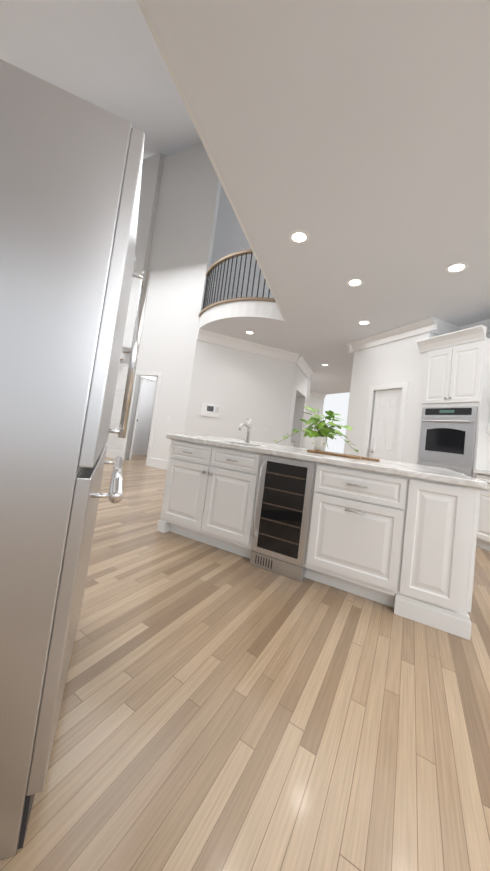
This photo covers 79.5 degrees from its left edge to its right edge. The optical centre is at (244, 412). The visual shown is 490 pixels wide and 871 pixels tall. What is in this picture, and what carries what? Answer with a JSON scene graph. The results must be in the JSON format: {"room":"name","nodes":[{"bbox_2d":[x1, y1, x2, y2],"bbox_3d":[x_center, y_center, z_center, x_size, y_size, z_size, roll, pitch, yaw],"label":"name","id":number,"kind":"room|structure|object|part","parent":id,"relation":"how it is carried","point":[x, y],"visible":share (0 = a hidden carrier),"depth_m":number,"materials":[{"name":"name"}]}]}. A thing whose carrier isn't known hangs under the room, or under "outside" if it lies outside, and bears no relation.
{"room":"kitchen","nodes":[
{"label":"kitchen","id":0,"kind":"room"},
{"bbox_2d":[0,0,200,158],"bbox_3d":[-2.985,-3.799,5.862,7.880,6.830,15.000,6,-4,17],"label":"ceiling","id":1,"kind":"structure","parent":0,"point":[106,55],"depth_m":3.65,"materials":[{"name":"white paint"}]},
{"bbox_2d":[132,377,157,454],"bbox_3d":[-2.270,-0.008,7.647,1.700,2.450,1.380,5,-4,26],"label":"wall","id":2,"kind":"structure","parent":0,"point":[144,417],"depth_m":8.27,"materials":[{"name":"white paint"}]},
{"bbox_2d":[129,377,142,459],"bbox_3d":[-2.738,0.129,7.380,0.070,2.010,0.681,8,-4,-19],"label":"closet door","id":3,"kind":"structure","parent":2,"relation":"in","point":[135,419],"depth_m":7.08,"materials":[{"name":"white paint"}]},
{"bbox_2d":[105,142,220,460],"bbox_3d":[-3.180,-2.730,7.511,5.070,7.600,0.244,5,-4,26],"label":"wall","id":4,"kind":"structure","parent":0,"point":[182,227],"depth_m":6.84,"materials":[{"name":"white paint"}]},
{"bbox_2d":[106,449,167,469],"bbox_3d":[-2.800,0.969,6.019,16.706,0.190,8.024,8,-4,-19],"label":"baseboard","id":5,"kind":"structure","parent":4,"relation":"attached to","point":[153,462],"depth_m":6.47,"materials":[{"name":"white paint"}]},
{"bbox_2d":[122,371,162,465],"bbox_3d":[-2.353,0.099,6.828,0.597,2.120,0.613,8,-4,-19],"label":"door frame","id":6,"kind":"structure","parent":4,"relation":"attached to","point":[159,374],"depth_m":6.86,"materials":[{"name":"white paint"}]},
{"bbox_2d":[136,0,284,319],"bbox_3d":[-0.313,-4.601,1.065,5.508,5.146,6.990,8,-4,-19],"label":"wall","id":7,"kind":"structure","parent":0,"point":[230,236],"depth_m":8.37,"materials":[{"name":"white paint"}]},
{"bbox_2d":[198,300,285,329],"bbox_3d":[2.146,-1.447,7.659,6.870,0.297,3.370,9,-4,-22],"label":"balcony slab","id":8,"kind":"object","parent":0,"point":[262,309],"visible":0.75,"depth_m":5.29,"materials":[{"name":"white paint"}]},
{"bbox_2d":[198,249,275,316],"bbox_3d":[-0.048,-2.473,5.822,1.337,0.970,1.654,8,-4,-19],"label":"rail","id":9,"kind":"object","parent":8,"relation":"on","point":[221,261],"visible":0.56,"depth_m":5.55,"materials":[{"name":"brown wood"}]},
{"bbox_2d":[0,455,489,870],"bbox_3d":[-2.980,0.975,4.899,26.000,0.001,24.000,8,-4,-19],"label":"floor","id":10,"kind":"structure","parent":0,"point":[222,710],"depth_m":1.07,"materials":[{"name":"brown wood"}]},
{"bbox_2d":[0,59,149,859],"bbox_3d":[-0.865,0.070,1.040,0.839,1.860,0.900,9,-4,-22],"label":"fridge","id":11,"kind":"object","parent":10,"relation":"on","point":[70,173],"visible":1,"depth_m":0.72,"materials":[{"name":"silver metal"}]},
{"bbox_3d":[-0.476,-0.239,1.213,0.126,1.009,0.751,8,-4,-19],"label":"handle","id":12,"kind":"part","parent":11,"relation":"part of","materials":[{"name":"silver metal"}]},
{"bbox_2d":[119,354,155,380],"bbox_3d":[-4.523,-0.304,8.356,3.912,2.560,3.516,8,-4,-19],"label":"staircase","id":13,"kind":"structure","parent":10,"relation":"on","point":[151,378],"depth_m":8.04,"materials":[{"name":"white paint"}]},
{"bbox_2d":[107,364,128,447],"bbox_3d":[-4.273,-0.383,7.752,3.070,2.226,0.015,5,-4,26],"label":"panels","id":14,"kind":"object","parent":13,"relation":"attached to","point":[117,417],"visible":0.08,"depth_m":7.12,"materials":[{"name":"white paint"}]},
{"bbox_2d":[157,443,479,639],"bbox_3d":[0.521,0.843,2.725,2.426,0.874,2.422,8,-4,-19],"label":"kitchen island","id":15,"kind":"object","parent":10,"relation":"on","point":[400,538],"depth_m":2.06,"materials":[{"name":"white paint"}]},
{"bbox_2d":[254,554,272,568],"bbox_3d":[0.144,1.158,2.288,0.098,0.065,0.100,8,-4,-19],"label":"grille","id":16,"kind":"object","parent":15,"relation":"attached to","point":[263,561],"depth_m":2.29,"materials":[{"name":"silver metal"}]},
{"bbox_2d":[166,434,487,490],"bbox_3d":[0.618,0.399,2.857,2.636,0.046,2.650,8,-4,-19],"label":"island countertop","id":17,"kind":"structure","parent":15,"relation":"on","point":[209,453],"depth_m":2.31,"materials":[{"name":"white stone"}]},
{"bbox_2d":[238,419,252,443],"bbox_3d":[-0.001,0.178,2.912,0.190,0.245,0.187,8,-4,-19],"label":"faucet","id":18,"kind":"object","parent":17,"relation":"on","point":[248,426],"depth_m":2.98,"materials":[{"name":"silver metal"}]},
{"bbox_2d":[274,407,358,451],"bbox_3d":[0.757,0.168,2.921,0.764,0.413,0.618,8,-4,-19],"label":"plant","id":19,"kind":"object","parent":17,"relation":"on","point":[321,435],"visible":1,"depth_m":2.83,"materials":[{"name":"green plant"}]},
{"bbox_3d":[0.730,0.302,2.865,0.134,0.135,0.134,8,-4,-19],"label":"pot","id":20,"kind":"part","parent":19,"relation":"part of","materials":[{"name":"white ceramic"}]},
{"bbox_2d":[307,449,379,460],"bbox_3d":[0.908,0.394,2.728,0.620,0.018,0.260,5,-4,26],"label":"cutting board","id":21,"kind":"object","parent":17,"relation":"on","point":[340,454],"visible":1,"depth_m":2.64,"materials":[{"name":"brown wood"}]},
{"bbox_2d":[417,333,489,477],"bbox_3d":[3.019,0.371,4.137,0.699,2.600,0.815,8,-4,-19],"label":"tall cabinet","id":22,"kind":"object","parent":10,"relation":"on","point":[455,427],"depth_m":3.92,"materials":[{"name":"white paint"}]},
{"bbox_2d":[476,469,489,476],"bbox_3d":[3.836,0.751,2.017,0.895,0.040,3.778,8,-4,-19],"label":"countertop","id":23,"kind":"structure","parent":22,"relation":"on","point":[477,470],"depth_m":3.56,"materials":[{"name":"white stone"}]},
{"bbox_2d":[476,473,489,550],"bbox_3d":[3.793,1.208,1.996,0.865,0.880,3.775,8,-4,-19],"label":"base cabinet","id":24,"kind":"object","parent":10,"relation":"on","point":[483,530],"depth_m":3.49,"materials":[{"name":"white paint"}]},
{"bbox_2d":[184,340,307,447],"bbox_3d":[0.062,-0.065,6.854,2.826,3.050,0.300,8,-4,-19],"label":"wall","id":25,"kind":"structure","parent":0,"point":[238,387],"depth_m":6.76,"materials":[{"name":"white paint"}]},
{"bbox_2d":[200,403,219,417],"bbox_3d":[-0.764,-0.042,6.420,0.434,0.269,0.025,9,-4,-22],"label":"wall thermostat","id":26,"kind":"object","parent":25,"relation":"attached to","point":[208,410],"visible":1,"depth_m":6.40,"materials":[{"name":"white paint"}]},
{"bbox_2d":[197,317,489,397],"bbox_3d":[-1.564,-2.115,3.776,16.706,0.660,14.520,8,-4,-19],"label":"crown molding","id":27,"kind":"structure","parent":25,"relation":"attached to","point":[434,325],"depth_m":5.86,"materials":[{"name":"white paint"}]},
{"bbox_2d":[300,375,311,447],"bbox_3d":[1.192,0.293,10.451,0.313,3.050,3.261,8,-4,-19],"label":"wall","id":28,"kind":"structure","parent":0,"point":[309,380],"depth_m":8.97,"materials":[{"name":"white paint"}]},
{"bbox_2d":[304,396,323,448],"bbox_3d":[2.081,0.529,12.518,2.732,3.050,0.294,8,-4,-19],"label":"wall","id":29,"kind":"structure","parent":0,"point":[313,402],"depth_m":12.84,"materials":[{"name":"white paint"}]},
{"bbox_2d":[142,0,489,394],"bbox_3d":[1.628,-1.541,4.634,10.981,0.001,14.927,8,-4,-19],"label":"ceiling","id":30,"kind":"structure","parent":0,"point":[351,138],"depth_m":2.03,"materials":[{"name":"white paint"}]},
{"bbox_2d":[289,230,309,243],"bbox_3d":[0.548,-1.773,2.982,0.209,0.004,0.209,9,-4,-25],"label":"recessed light","id":31,"kind":"object","parent":30,"relation":"in","point":[298,236],"depth_m":2.98,"materials":[{"name":"white paint"}]},
{"bbox_2d":[346,278,363,286],"bbox_3d":[1.378,-1.627,3.691,0.209,0.004,0.209,9,-4,-25],"label":"recessed light","id":32,"kind":"object","parent":30,"relation":"in","point":[355,282],"depth_m":3.69,"materials":[{"name":"white paint"}]},
{"bbox_2d":[358,320,370,324],"bbox_3d":[1.970,-1.482,4.866,0.209,0.004,0.209,10,-4,-40],"label":"recessed light","id":33,"kind":"object","parent":30,"relation":"in","point":[364,322],"depth_m":4.86,"materials":[{"name":"white paint"}]},
{"bbox_2d":[445,262,468,272],"bbox_3d":[2.264,-1.547,3.152,0.209,0.004,0.209,10,-4,-40],"label":"recessed light","id":34,"kind":"object","parent":30,"relation":"in","point":[457,267],"depth_m":3.14,"materials":[{"name":"white paint"}]},
{"bbox_2d":[344,352,355,453],"bbox_3d":[2.108,0.131,5.831,0.127,3.050,0.120,8,-4,-19],"label":"wall","id":35,"kind":"structure","parent":0,"point":[353,379],"depth_m":5.83,"materials":[{"name":"white paint"}]},
{"bbox_2d":[348,332,431,463],"bbox_3d":[2.416,0.125,5.088,0.213,3.050,1.433,8,-4,-19],"label":"wall","id":36,"kind":"structure","parent":0,"point":[401,360],"depth_m":5.00,"materials":[{"name":"white paint"}]},
{"bbox_2d":[369,389,401,460],"bbox_3d":[2.369,0.620,5.011,0.035,2.040,0.590,9,-4,-22],"label":"pantry door","id":37,"kind":"structure","parent":36,"relation":"in","point":[385,426],"depth_m":5.03,"materials":[{"name":"white paint"}]},
{"bbox_2d":[363,381,408,461],"bbox_3d":[2.320,0.567,4.991,0.073,2.140,0.780,8,-4,-19],"label":"door frame","id":38,"kind":"structure","parent":36,"relation":"attached to","point":[402,385],"depth_m":4.90,"materials":[{"name":"white paint"}]}
]}

